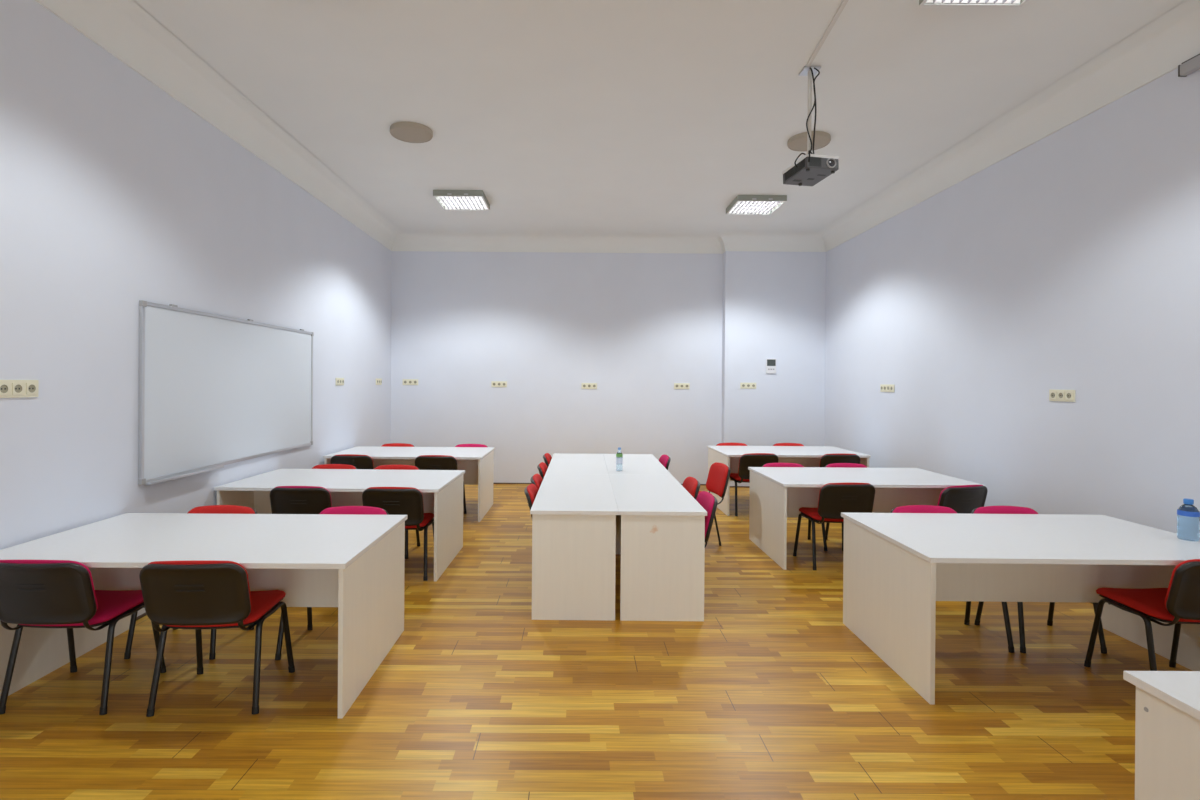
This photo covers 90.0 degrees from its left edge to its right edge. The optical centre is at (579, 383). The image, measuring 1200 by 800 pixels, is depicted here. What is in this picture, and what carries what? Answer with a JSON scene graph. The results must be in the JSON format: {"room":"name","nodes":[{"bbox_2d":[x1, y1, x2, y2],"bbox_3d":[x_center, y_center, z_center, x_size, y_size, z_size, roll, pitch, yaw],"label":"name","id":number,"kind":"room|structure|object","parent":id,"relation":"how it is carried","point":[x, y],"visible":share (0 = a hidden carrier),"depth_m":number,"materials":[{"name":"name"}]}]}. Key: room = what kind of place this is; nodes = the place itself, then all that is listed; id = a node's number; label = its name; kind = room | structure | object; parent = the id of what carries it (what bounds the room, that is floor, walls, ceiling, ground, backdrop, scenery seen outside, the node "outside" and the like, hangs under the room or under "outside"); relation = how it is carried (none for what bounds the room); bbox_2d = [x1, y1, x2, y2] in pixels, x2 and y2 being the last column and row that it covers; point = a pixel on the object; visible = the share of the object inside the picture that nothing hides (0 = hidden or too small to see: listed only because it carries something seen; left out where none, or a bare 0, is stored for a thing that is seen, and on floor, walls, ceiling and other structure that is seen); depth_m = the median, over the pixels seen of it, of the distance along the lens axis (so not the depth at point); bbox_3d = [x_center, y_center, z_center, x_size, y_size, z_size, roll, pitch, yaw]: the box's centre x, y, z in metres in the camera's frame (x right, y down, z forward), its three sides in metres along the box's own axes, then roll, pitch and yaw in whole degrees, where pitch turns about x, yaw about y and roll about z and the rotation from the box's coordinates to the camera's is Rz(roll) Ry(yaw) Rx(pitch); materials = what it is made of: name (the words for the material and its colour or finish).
{"room":"classroom","nodes":[
{"label":"classroom","id":0,"kind":"room"},
{"bbox_2d":[0,0,391,619],"bbox_3d":[-3.070,-0.366,2.456,0.200,3.930,14.530,0,0,0],"label":"wall","id":1,"kind":"structure","parent":0,"point":[115,194],"depth_m":3.89,"materials":[{"name":"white paint"}]},
{"bbox_2d":[0,380,38,397],"bbox_3d":[-2.968,0.030,3.177,0.014,0.090,0.217,0,0,0],"label":"power socket","id":2,"kind":"object","parent":1,"relation":"attached to","point":[8,388],"visible":1,"depth_m":3.17,"materials":[{"name":"beige plastic"}]},
{"bbox_2d":[0,383,9,394],"bbox_3d":[-2.963,0.028,3.088,0.005,0.062,0.062,0,0,0],"label":"socket","id":3,"kind":"object","parent":2,"relation":"attached to","point":[4,387],"depth_m":3.09,"materials":[{"name":"beige plastic"}]},
{"bbox_2d":[26,383,36,393],"bbox_3d":[-2.963,0.028,3.246,0.005,0.062,0.062,0,0,0],"label":"socket","id":4,"kind":"object","parent":2,"relation":"attached to","point":[31,388],"depth_m":3.25,"materials":[{"name":"beige plastic"}]},
{"bbox_2d":[138,300,313,484],"bbox_3d":[-2.943,0.056,5.362,0.075,1.263,2.624,0,0,0],"label":"whiteboard","id":5,"kind":"object","parent":1,"relation":"attached to","point":[216,391],"visible":1,"depth_m":4.87,"materials":[{"name":"white ceramic"}]},
{"bbox_2d":[144,465,223,484],"bbox_3d":[-2.937,0.680,4.499,0.057,0.018,0.830,0,0,0],"label":"tray","id":6,"kind":"object","parent":5,"relation":"on","point":[165,477],"depth_m":4.42,"materials":[{"name":"silver metal"}]},
{"bbox_2d":[335,378,343,384],"bbox_3d":[-2.979,-0.023,7.439,0.014,0.076,0.250,0,0,0],"label":"power socket","id":7,"kind":"object","parent":1,"relation":"attached to","point":[339,381],"visible":1,"depth_m":7.44,"materials":[{"name":"beige plastic"}]},
{"bbox_2d":[0,484,1191,799],"bbox_3d":[0.429,1.673,2.470,7.226,0.100,14.530,0,0,0],"label":"floor","id":8,"kind":"structure","parent":0,"point":[770,695],"depth_m":3.02,"materials":[{"name":"laminate"}]},
{"bbox_2d":[0,560,165,714],"bbox_3d":[-2.552,1.210,3.048,0.528,0.786,0.581,0,0,0],"label":"chair","id":9,"kind":"object","parent":8,"relation":"on","point":[33,593],"visible":0.94,"depth_m":2.83,"materials":[{"name":"fabric"}]},
{"bbox_2d":[0,560,97,611],"bbox_3d":[-2.550,0.975,2.839,0.477,0.315,0.123,0,0,0],"label":"backrest cushion","id":10,"kind":"object","parent":9,"relation":"on","point":[25,585],"depth_m":2.80,"materials":[{"name":"fabric"}]},
{"bbox_2d":[124,505,257,659],"bbox_3d":[-2.379,1.210,3.764,0.528,0.786,0.581,0,0,0],"label":"chair","id":11,"kind":"object","parent":8,"relation":"on","point":[212,509],"visible":0.08,"depth_m":3.97,"materials":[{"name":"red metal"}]},
{"bbox_2d":[188,505,254,513],"bbox_3d":[-2.378,0.974,3.972,0.477,0.315,0.123,0,0,0],"label":"backrest cushion","id":12,"kind":"object","parent":11,"relation":"on","point":[212,509],"depth_m":3.99,"materials":[{"name":"red fabric"}]},
{"bbox_2d":[0,513,407,717],"bbox_3d":[-2.040,1.229,3.394,1.833,0.750,1.056,0,0,0],"label":"table","id":13,"kind":"object","parent":8,"relation":"on","point":[354,564],"visible":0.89,"depth_m":3.31,"materials":[{"name":"white laminate"}]},
{"bbox_2d":[139,560,294,716],"bbox_3d":[-1.829,1.215,3.050,0.528,0.786,0.581,0,0,-3],"label":"chair","id":14,"kind":"object","parent":8,"relation":"on","point":[201,594],"visible":1,"depth_m":2.83,"materials":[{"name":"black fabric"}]},
{"bbox_2d":[147,560,251,607],"bbox_3d":[-1.816,0.980,2.842,0.477,0.315,0.123,0,0,-3],"label":"backrest cushion","id":15,"kind":"object","parent":14,"relation":"on","point":[203,584],"depth_m":2.80,"materials":[{"name":"red fabric"}]},
{"bbox_2d":[270,486,331,513],"bbox_3d":[-2.242,1.208,5.039,0.528,0.786,0.581,0,0,0],"label":"chair","id":16,"kind":"object","parent":8,"relation":"on","point":[283,499],"visible":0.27,"depth_m":4.79,"materials":[{"name":"black metal"}]},
{"bbox_2d":[275,486,331,506],"bbox_3d":[-2.240,0.973,4.830,0.477,0.315,0.123,0,0,0],"label":"backrest cushion","id":17,"kind":"object","parent":16,"relation":"on","point":[285,496],"depth_m":4.78,"materials":[{"name":"fabric"}]},
{"bbox_2d":[275,506,388,659],"bbox_3d":[-1.504,1.216,3.767,0.528,0.786,0.581,0,0,0],"label":"chair","id":18,"kind":"object","parent":8,"relation":"on","point":[359,510],"visible":0.1,"depth_m":3.98,"materials":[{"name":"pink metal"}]},
{"bbox_2d":[320,506,386,514],"bbox_3d":[-1.503,0.980,3.974,0.477,0.315,0.123,0,0,0],"label":"backrest cushion","id":19,"kind":"object","parent":18,"relation":"on","point":[359,510],"depth_m":3.99,"materials":[{"name":"fabric"}]},
{"bbox_2d":[312,464,356,468],"bbox_3d":[-2.454,1.204,5.774,0.528,0.786,0.581,0,0,0],"label":"chair","id":20,"kind":"object","parent":8,"relation":"on","point":[324,466],"visible":0.06,"depth_m":6.00,"materials":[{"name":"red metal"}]},
{"bbox_2d":[214,469,464,580],"bbox_3d":[-2.050,1.224,5.394,1.833,0.750,1.056,0,0,1],"label":"table","id":21,"kind":"object","parent":8,"relation":"on","point":[441,490],"visible":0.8,"depth_m":5.32,"materials":[{"name":"white laminate"}]},
{"bbox_2d":[330,454,373,468],"bbox_3d":[-2.608,1.200,7.093,0.528,0.786,0.581,0,0,0],"label":"chair","id":22,"kind":"object","parent":8,"relation":"on","point":[359,461],"visible":0.23,"depth_m":6.83,"materials":[{"name":"black metal"}]},
{"bbox_2d":[375,465,419,558],"bbox_3d":[-1.824,1.209,5.761,0.528,0.786,0.581,0,0,0],"label":"chair","id":23,"kind":"object","parent":8,"relation":"on","point":[388,467],"visible":0.07,"depth_m":5.98,"materials":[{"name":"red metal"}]},
{"bbox_2d":[375,465,418,469],"bbox_3d":[-1.823,0.973,5.968,0.477,0.315,0.123,0,0,0],"label":"backrest cushion","id":24,"kind":"object","parent":23,"relation":"on","point":[389,467],"depth_m":5.99,"materials":[{"name":"red fabric"}]},
{"bbox_2d":[362,487,433,580],"bbox_3d":[-1.497,1.213,5.026,0.528,0.786,0.581,0,0,0],"label":"chair","id":25,"kind":"object","parent":8,"relation":"on","point":[408,501],"visible":0.59,"depth_m":4.79,"materials":[{"name":"black metal"}]},
{"bbox_2d":[367,487,423,508],"bbox_3d":[-1.495,0.978,4.817,0.477,0.315,0.123,0,0,0],"label":"backrest cushion","id":26,"kind":"object","parent":25,"relation":"on","point":[380,497],"depth_m":4.77,"materials":[{"name":"red fabric"}]},
{"bbox_2d":[381,443,414,446],"bbox_3d":[-2.440,1.200,7.824,0.528,0.786,0.581,0,0,0],"label":"chair","id":27,"kind":"object","parent":8,"relation":"on","point":[390,444],"visible":0.07,"depth_m":8.05,"materials":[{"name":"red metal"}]},
{"bbox_2d":[323,446,494,521],"bbox_3d":[-2.043,1.220,7.449,1.833,0.750,1.056,0,0,0],"label":"table","id":28,"kind":"object","parent":8,"relation":"on","point":[477,463],"visible":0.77,"depth_m":7.44,"materials":[{"name":"white laminate"}]},
{"bbox_2d":[415,455,466,513],"bbox_3d":[-1.643,1.207,7.086,0.528,0.786,0.581,0,0,0],"label":"chair","id":29,"kind":"object","parent":8,"relation":"on","point":[423,462],"visible":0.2,"depth_m":6.83,"materials":[{"name":"black metal"}]},
{"bbox_2d":[418,455,452,456],"bbox_3d":[-1.640,0.972,6.877,0.477,0.315,0.123,0,0,0],"label":"backrest cushion","id":30,"kind":"object","parent":29,"relation":"on","point":[421,455],"depth_m":6.82,"materials":[{"name":"red fabric"}]},
{"bbox_2d":[455,444,487,446],"bbox_3d":[-1.450,1.207,7.817,0.528,0.786,0.581,0,0,0],"label":"chair","id":31,"kind":"object","parent":8,"relation":"on","point":[459,445],"visible":0.08,"depth_m":8.05,"materials":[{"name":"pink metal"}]},
{"bbox_2d":[524,484,537,516],"bbox_3d":[-0.152,1.223,4.838,0.581,0.786,0.528,0,0,0],"label":"chair","id":32,"kind":"object","parent":8,"relation":"on","point":[531,490],"visible":0.18,"depth_m":4.68,"materials":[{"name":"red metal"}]},
{"bbox_2d":[527,484,537,504],"bbox_3d":[-0.359,0.986,4.836,0.123,0.315,0.477,0,0,0],"label":"backrest cushion","id":33,"kind":"object","parent":32,"relation":"on","point":[532,490],"depth_m":4.72,"materials":[{"name":"red fabric"}]},
{"bbox_2d":[530,474,542,490],"bbox_3d":[-0.149,1.221,5.388,0.581,0.786,0.528,0,0,0],"label":"chair","id":34,"kind":"object","parent":8,"relation":"on","point":[536,479],"visible":0.11,"depth_m":5.33,"materials":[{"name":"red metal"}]},
{"bbox_2d":[537,462,547,478],"bbox_3d":[-0.144,1.220,6.183,0.581,0.786,0.528,0,0,0],"label":"chair","id":35,"kind":"object","parent":8,"relation":"on","point":[542,467],"visible":0.11,"depth_m":6.01,"materials":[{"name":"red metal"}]},
{"bbox_2d":[539,462,547,475],"bbox_3d":[-0.351,0.983,6.181,0.123,0.315,0.477,0,0,0],"label":"backrest cushion","id":36,"kind":"object","parent":35,"relation":"on","point":[543,467],"depth_m":6.02,"materials":[{"name":"red fabric"}]},
{"bbox_2d":[543,453,551,466],"bbox_3d":[-0.138,1.218,7.008,0.581,0.786,0.528,0,0,0],"label":"chair","id":37,"kind":"object","parent":8,"relation":"on","point":[547,457],"visible":0.13,"depth_m":6.83,"materials":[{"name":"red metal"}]},
{"bbox_2d":[545,453,551,464],"bbox_3d":[-0.345,0.981,7.006,0.123,0.315,0.477,0,0,0],"label":"backrest cushion","id":38,"kind":"object","parent":37,"relation":"on","point":[548,457],"depth_m":6.82,"materials":[{"name":"red fabric"}]},
{"bbox_2d":[530,474,618,620],"bbox_3d":[-0.030,1.240,4.894,0.602,0.750,1.627,0,0,0],"label":"desk","id":39,"kind":"object","parent":8,"relation":"on","point":[574,515],"visible":1,"depth_m":4.09,"materials":[{"name":"white laminate"}]},
{"bbox_2d":[546,453,607,473],"bbox_3d":[-0.018,1.236,6.522,0.602,0.750,1.627,0,0,0],"label":"desk","id":40,"kind":"object","parent":8,"relation":"on","point":[560,463],"visible":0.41,"depth_m":6.37,"materials":[{"name":"white laminate"}]},
{"bbox_2d":[603,454,671,474],"bbox_3d":[0.584,1.240,6.517,0.602,0.750,1.627,0,0,0],"label":"desk","id":41,"kind":"object","parent":8,"relation":"on","point":[633,464],"visible":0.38,"depth_m":6.33,"materials":[{"name":"white laminate"}]},
{"bbox_2d":[616,447,622,470],"bbox_3d":[0.397,0.750,5.933,0.065,0.231,0.065,0,0,0],"label":"water bottle","id":42,"kind":"object","parent":41,"relation":"on","point":[619,456],"visible":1,"depth_m":5.91,"materials":[{"name":"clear plastic"}]},
{"bbox_2d":[609,474,706,620],"bbox_3d":[0.572,1.244,4.889,0.602,0.750,1.627,0,0,0],"label":"desk","id":43,"kind":"object","parent":8,"relation":"on","point":[660,525],"visible":0.91,"depth_m":4.09,"materials":[{"name":"white laminate"}]},
{"bbox_2d":[659,454,670,469],"bbox_3d":[0.756,1.224,6.935,0.581,0.786,0.528,0,0,0],"label":"chair","id":44,"kind":"object","parent":8,"relation":"on","point":[665,460],"visible":0.18,"depth_m":6.82,"materials":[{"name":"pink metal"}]},
{"bbox_2d":[682,477,699,499],"bbox_3d":[0.755,1.228,5.275,0.581,0.786,0.528,0,0,0],"label":"chair","id":45,"kind":"object","parent":8,"relation":"on","point":[690,484],"visible":0.14,"depth_m":5.19,"materials":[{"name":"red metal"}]},
{"bbox_2d":[696,491,717,546],"bbox_3d":[0.737,1.230,4.555,0.581,0.786,0.528,0,0,0],"label":"chair","id":46,"kind":"object","parent":8,"relation":"on","point":[705,499],"visible":0.2,"depth_m":4.35,"materials":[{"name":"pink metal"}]},
{"bbox_2d":[696,491,714,535],"bbox_3d":[0.947,0.996,4.555,0.123,0.315,0.477,0,0,0],"label":"backrest cushion","id":47,"kind":"object","parent":46,"relation":"on","point":[705,499],"depth_m":4.35,"materials":[{"name":"fabric"}]},
{"bbox_2d":[698,462,730,545],"bbox_3d":[1.242,1.229,6.231,0.581,0.786,0.528,0,0,-7],"label":"chair","id":48,"kind":"object","parent":8,"relation":"on","point":[719,473],"visible":0.52,"depth_m":6.18,"materials":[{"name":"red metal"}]},
{"bbox_2d":[706,462,727,496],"bbox_3d":[1.450,0.995,6.257,0.123,0.315,0.477,0,0,-7],"label":"backrest cushion","id":49,"kind":"object","parent":48,"relation":"on","point":[717,480],"depth_m":6.23,"materials":[{"name":"red fabric"}]},
{"bbox_2d":[716,443,746,445],"bbox_3d":[2.149,1.231,8.227,0.528,0.786,0.581,0,0,0],"label":"chair","id":50,"kind":"object","parent":8,"relation":"on","point":[719,444],"visible":0.04,"depth_m":8.45,"materials":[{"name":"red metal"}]},
{"bbox_2d":[730,453,777,515],"bbox_3d":[2.155,1.233,7.491,0.528,0.786,0.581,0,0,-5],"label":"chair","id":51,"kind":"object","parent":8,"relation":"on","point":[751,459],"visible":0.48,"depth_m":7.25,"materials":[{"name":"black metal"}]},
{"bbox_2d":[738,453,771,470],"bbox_3d":[2.175,0.998,7.283,0.477,0.315,0.123,0,0,-5],"label":"backrest cushion","id":52,"kind":"object","parent":51,"relation":"on","point":[751,459],"depth_m":7.23,"materials":[{"name":"red fabric"}]},
{"bbox_2d":[773,443,803,445],"bbox_3d":[2.954,1.236,8.244,0.528,0.786,0.581,0,0,0],"label":"chair","id":53,"kind":"object","parent":8,"relation":"on","point":[776,444],"visible":0.04,"depth_m":8.47,"materials":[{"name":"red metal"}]},
{"bbox_2d":[707,446,870,515],"bbox_3d":[2.678,1.252,7.871,1.773,0.750,1.056,0,0,-1],"label":"table","id":54,"kind":"object","parent":8,"relation":"on","point":[807,456],"visible":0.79,"depth_m":7.85,"materials":[{"name":"white laminate"}]},
{"bbox_2d":[762,463,827,550],"bbox_3d":[2.155,1.236,6.117,0.528,0.786,0.581,0,0,0],"label":"chair","id":55,"kind":"object","parent":8,"relation":"on","point":[767,464],"visible":0.05,"depth_m":6.25,"materials":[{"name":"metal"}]},
{"bbox_2d":[763,463,803,466],"bbox_3d":[2.156,1.000,6.324,0.477,0.315,0.123,0,0,0],"label":"backrest cushion","id":56,"kind":"object","parent":55,"relation":"on","point":[768,464],"depth_m":6.34,"materials":[{"name":"fabric"}]},
{"bbox_2d":[793,483,874,569],"bbox_3d":[2.294,1.238,5.386,0.528,0.786,0.581,0,0,-3],"label":"chair","id":57,"kind":"object","parent":8,"relation":"on","point":[834,498],"visible":0.76,"depth_m":5.16,"materials":[{"name":"black metal"}]},
{"bbox_2d":[817,483,869,510],"bbox_3d":[2.307,1.004,5.178,0.477,0.315,0.123,0,0,-3],"label":"backrest cushion","id":58,"kind":"object","parent":57,"relation":"on","point":[832,496],"depth_m":5.14,"materials":[{"name":"red fabric"}]},
{"bbox_2d":[819,453,859,466],"bbox_3d":[3.171,1.240,7.519,0.528,0.786,0.581,0,0,0],"label":"chair","id":59,"kind":"object","parent":8,"relation":"on","point":[826,459],"visible":0.16,"depth_m":7.25,"materials":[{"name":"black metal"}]},
{"bbox_2d":[825,463,866,550],"bbox_3d":[2.825,1.240,6.123,0.528,0.786,0.581,0,0,0],"label":"chair","id":60,"kind":"object","parent":8,"relation":"on","point":[847,465],"visible":0.08,"depth_m":6.34,"materials":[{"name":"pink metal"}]},
{"bbox_2d":[826,463,866,467],"bbox_3d":[2.826,1.005,6.331,0.477,0.315,0.123,0,0,0],"label":"backrest cushion","id":61,"kind":"object","parent":60,"relation":"on","point":[848,465],"depth_m":6.35,"materials":[{"name":"fabric"}]},
{"bbox_2d":[748,467,985,569],"bbox_3d":[2.655,1.256,5.759,1.773,0.750,1.056,0,0,-1],"label":"table","id":62,"kind":"object","parent":8,"relation":"on","point":[777,494],"visible":0.7,"depth_m":5.75,"materials":[{"name":"white laminate"}]},
{"bbox_2d":[890,505,1014,652],"bbox_3d":[2.386,1.242,3.927,0.528,0.786,0.581,0,0,0],"label":"chair","id":63,"kind":"object","parent":8,"relation":"on","point":[910,508],"visible":0.07,"depth_m":4.14,"materials":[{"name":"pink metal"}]},
{"bbox_2d":[892,505,956,512],"bbox_3d":[2.387,1.006,4.135,0.477,0.315,0.123,0,0,0],"label":"backrest cushion","id":64,"kind":"object","parent":63,"relation":"on","point":[910,508],"depth_m":4.15,"materials":[{"name":"fabric"}]},
{"bbox_2d":[937,485,987,513],"bbox_3d":[3.194,1.245,5.295,0.528,0.786,0.581,0,0,-16],"label":"chair","id":65,"kind":"object","parent":8,"relation":"on","point":[963,499],"visible":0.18,"depth_m":5.04,"materials":[{"name":"black metal"}]},
{"bbox_2d":[937,485,982,505],"bbox_3d":[3.253,1.010,5.095,0.477,0.315,0.123,0,0,-16],"label":"backrest cushion","id":66,"kind":"object","parent":65,"relation":"on","point":[962,495],"depth_m":5.03,"materials":[{"name":"fabric"}]},
{"bbox_2d":[841,512,1199,703],"bbox_3d":[2.662,1.262,3.555,1.773,0.750,1.056,0,0,0],"label":"table","id":67,"kind":"object","parent":8,"relation":"on","point":[897,566],"visible":0.85,"depth_m":3.54,"materials":[{"name":"white laminate"}]},
{"bbox_2d":[1177,498,1199,540],"bbox_3d":[3.483,0.777,3.431,0.095,0.231,0.095,0,0,0],"label":"water bottle","id":68,"kind":"object","parent":67,"relation":"on","point":[1188,515],"visible":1,"depth_m":3.40,"materials":[{"name":"blue plastic"}]},
{"bbox_2d":[971,506,1106,653],"bbox_3d":[2.946,1.246,3.924,0.528,0.786,0.581,0,0,0],"label":"chair","id":69,"kind":"object","parent":8,"relation":"on","point":[987,509],"visible":0.09,"depth_m":4.04,"materials":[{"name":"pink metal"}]},
{"bbox_2d":[973,506,1037,513],"bbox_3d":[2.947,1.010,4.131,0.477,0.315,0.123,0,0,0],"label":"backrest cushion","id":70,"kind":"object","parent":69,"relation":"on","point":[987,509],"depth_m":4.15,"materials":[{"name":"fabric"}]},
{"bbox_2d":[1084,559,1199,670],"bbox_3d":[3.193,1.250,3.197,0.528,0.786,0.581,0,0,0],"label":"chair","id":71,"kind":"object","parent":8,"relation":"on","point":[1177,604],"visible":0.99,"depth_m":3.11,"materials":[{"name":"red fabric"}]},
{"bbox_2d":[1164,559,1199,608],"bbox_3d":[3.195,1.015,2.988,0.477,0.315,0.123,0,0,0],"label":"backrest cushion","id":72,"kind":"object","parent":71,"relation":"on","point":[1183,592],"depth_m":2.97,"materials":[{"name":"red fabric"}]},
{"bbox_2d":[1123,671,1199,799],"bbox_3d":[2.473,1.265,1.340,1.600,0.750,1.020,0,0,0],"label":"desk","id":73,"kind":"object","parent":8,"relation":"on","point":[1167,712],"visible":1,"depth_m":1.74,"materials":[{"name":"white laminate"}]},
{"bbox_2d":[390,251,825,485],"bbox_3d":[0.424,-0.358,9.540,6.826,3.930,0.380,0,0,0],"label":"wall","id":74,"kind":"structure","parent":0,"point":[635,326],"depth_m":9.53,"materials":[{"name":"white paint"}]},
{"bbox_2d":[402,379,417,384],"bbox_3d":[-2.682,-0.022,9.516,0.238,0.081,0.015,0,0,0],"label":"power socket","id":75,"kind":"object","parent":74,"relation":"attached to","point":[405,381],"visible":1,"depth_m":9.51,"materials":[{"name":"beige plastic"}]},
{"bbox_2d":[491,381,506,386],"bbox_3d":[-1.272,0.010,9.519,0.238,0.081,0.015,0,0,0],"label":"power socket","id":76,"kind":"object","parent":74,"relation":"attached to","point":[493,383],"visible":1,"depth_m":9.51,"materials":[{"name":"beige plastic"}]},
{"bbox_2d":[581,383,596,388],"bbox_3d":[0.154,0.042,9.523,0.238,0.081,0.015,0,0,0],"label":"power socket","id":77,"kind":"object","parent":74,"relation":"attached to","point":[583,385],"visible":1,"depth_m":9.52,"materials":[{"name":"beige plastic"}]},
{"bbox_2d":[493,483,705,484],"bbox_3d":[-0.374,1.593,9.528,5.258,0.018,0.010,0,0,0],"label":"baseboard","id":78,"kind":"structure","parent":74,"relation":"attached to","point":[493,483],"depth_m":9.52,"materials":[{"name":"brown"}]},
{"bbox_2d":[674,383,689,388],"bbox_3d":[1.630,0.042,9.527,0.239,0.081,0.015,0,0,0],"label":"power socket","id":79,"kind":"object","parent":74,"relation":"attached to","point":[676,385],"visible":1,"depth_m":9.52,"materials":[{"name":"beige plastic"}]},
{"bbox_2d":[740,383,755,388],"bbox_3d":[2.628,0.041,9.350,0.234,0.079,0.015,0,0,0],"label":"power socket","id":80,"kind":"object","parent":74,"relation":"attached to","point":[742,385],"visible":1,"depth_m":9.34,"materials":[{"name":"beige plastic"}]},
{"bbox_2d":[766,359,775,372],"bbox_3d":[2.987,-0.270,9.343,0.156,0.230,0.029,0,0,0],"label":"thermostat","id":81,"kind":"object","parent":74,"relation":"attached to","point":[770,363],"visible":1,"depth_m":9.33,"materials":[{"name":"grey plastic"}]},
{"bbox_2d":[134,0,1184,233],"bbox_3d":[0.457,-2.381,2.461,7.226,0.150,14.530,0,0,0],"label":"ceiling","id":82,"kind":"structure","parent":0,"point":[568,116],"depth_m":4.71,"materials":[{"name":"white paint"}]},
{"bbox_2d":[390,121,432,142],"bbox_3d":[-1.544,-2.298,5.521,0.384,0.059,0.384,0,0,0],"label":"ceiling speaker","id":83,"kind":"object","parent":82,"relation":"attached to","point":[411,132],"visible":1,"depth_m":5.45,"materials":[{"name":"beige"}]},
{"bbox_2d":[392,128,430,142],"bbox_3d":[-1.544,-2.276,5.521,0.346,0.016,0.346,0,0,0],"label":"grille","id":84,"kind":"object","parent":83,"relation":"attached to","point":[411,135],"depth_m":5.49,"materials":[{"name":"beige metal"}]},
{"bbox_2d":[433,190,489,210],"bbox_3d":[-1.464,-2.293,7.531,0.602,0.076,0.612,0,0,0],"label":"ceiling light","id":85,"kind":"object","parent":82,"relation":"attached to","point":[468,200],"visible":1,"depth_m":7.43,"materials":[{"name":"grey metal"}]},
{"bbox_2d":[726,195,786,214],"bbox_3d":[2.240,-2.268,7.641,0.602,0.076,0.612,0,0,0],"label":"ceiling light","id":86,"kind":"object","parent":82,"relation":"attached to","point":[742,204],"visible":1,"depth_m":7.57,"materials":[{"name":"white"}]},
{"bbox_2d":[787,131,830,151],"bbox_3d":[2.166,-2.272,5.661,0.384,0.059,0.384,0,0,0],"label":"ceiling speaker","id":87,"kind":"object","parent":82,"relation":"attached to","point":[798,142],"visible":0.84,"depth_m":5.59,"materials":[{"name":"beige"}]},
{"bbox_2d":[790,137,828,150],"bbox_3d":[2.166,-2.251,5.661,0.346,0.016,0.346,0,0,0],"label":"grille","id":88,"kind":"object","parent":87,"relation":"attached to","point":[796,143],"depth_m":5.62,"materials":[{"name":"beige metal"}]},
{"bbox_2d":[782,66,838,185],"bbox_3d":[1.678,-1.901,4.410,0.314,0.802,0.361,0,0,-11],"label":"projector","id":89,"kind":"object","parent":82,"relation":"hanging from","point":[809,170],"visible":1,"depth_m":4.38,"materials":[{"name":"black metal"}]},
{"bbox_2d":[785,157,820,180],"bbox_3d":[1.596,-1.566,4.370,0.097,0.077,0.321,0,0,-32],"label":"vent","id":90,"kind":"object","parent":89,"relation":"attached to","point":[806,168],"depth_m":4.34,"materials":[{"name":"grey plastic"}]},
{"bbox_2d":[793,174,824,181],"bbox_3d":[1.705,-1.518,4.449,0.233,0.010,0.088,0,0,34],"label":"vent","id":91,"kind":"object","parent":89,"relation":"attached to","point":[796,177],"depth_m":4.43,"materials":[{"name":"grey plastic"}]},
{"bbox_2d":[806,0,848,66],"bbox_3d":[1.533,-2.293,2.767,0.028,0.014,3.146,0,0,4],"label":"cable trunking","id":92,"kind":"object","parent":82,"relation":"attached to","point":[844,2],"visible":1,"depth_m":3.91,"materials":[{"name":"white plastic"}]},
{"bbox_2d":[919,0,1028,6],"bbox_3d":[2.303,-2.257,3.236,0.602,0.076,0.612,0,0,0],"label":"ceiling light","id":93,"kind":"object","parent":82,"relation":"attached to","point":[944,3],"visible":1,"depth_m":3.52,"materials":[{"name":"white"}]},
{"bbox_2d":[825,68,1199,533],"bbox_3d":[3.956,-0.317,2.475,0.200,3.930,14.530,0,0,0],"label":"wall","id":94,"kind":"structure","parent":0,"point":[1071,260],"depth_m":4.93,"materials":[{"name":"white paint"}]},
{"bbox_2d":[35,0,1199,253],"bbox_3d":[0.456,-2.181,2.461,6.826,0.250,14.130,0,0,0],"label":"trim","id":95,"kind":"structure","parent":94,"relation":"attached to","point":[124,29],"depth_m":5.23,"materials":[{"name":"white paint"}]},
{"bbox_2d":[880,384,894,391],"bbox_3d":[3.832,0.059,7.450,0.014,0.090,0.338,0,0,0],"label":"power socket","id":96,"kind":"object","parent":94,"relation":"attached to","point":[883,387],"visible":1,"depth_m":7.45,"materials":[{"name":"beige plastic"}]},
{"bbox_2d":[1049,389,1074,401],"bbox_3d":[3.839,0.097,4.766,0.014,0.093,0.247,0,0,0],"label":"power socket","id":97,"kind":"object","parent":94,"relation":"attached to","point":[1054,395],"visible":1,"depth_m":4.76,"materials":[{"name":"beige plastic"}]},
{"bbox_2d":[1050,391,1055,398],"bbox_3d":[3.835,0.097,4.854,0.005,0.062,0.062,0,0,0],"label":"socket","id":98,"kind":"object","parent":97,"relation":"attached to","point":[1052,393],"depth_m":4.86,"materials":[{"name":"beige plastic"}]},
{"bbox_2d":[1058,392,1063,399],"bbox_3d":[3.835,0.097,4.776,0.005,0.062,0.062,0,0,0],"label":"socket","id":99,"kind":"object","parent":97,"relation":"attached to","point":[1060,394],"depth_m":4.78,"materials":[{"name":"beige plastic"}]},
{"bbox_2d":[1066,392,1072,399],"bbox_3d":[3.835,0.097,4.697,0.005,0.062,0.062,0,0,0],"label":"socket","id":100,"kind":"object","parent":97,"relation":"attached to","point":[1069,395],"depth_m":4.70,"materials":[{"name":"beige plastic"}]},
{"bbox_2d":[1178,54,1199,76],"bbox_3d":[3.836,-1.986,2.706,0.062,0.085,2.212,0,0,0],"label":"projection screen","id":101,"kind":"object","parent":94,"relation":"attached to","point":[1191,65],"visible":1,"depth_m":3.75,"materials":[{"name":"grey plastic"}]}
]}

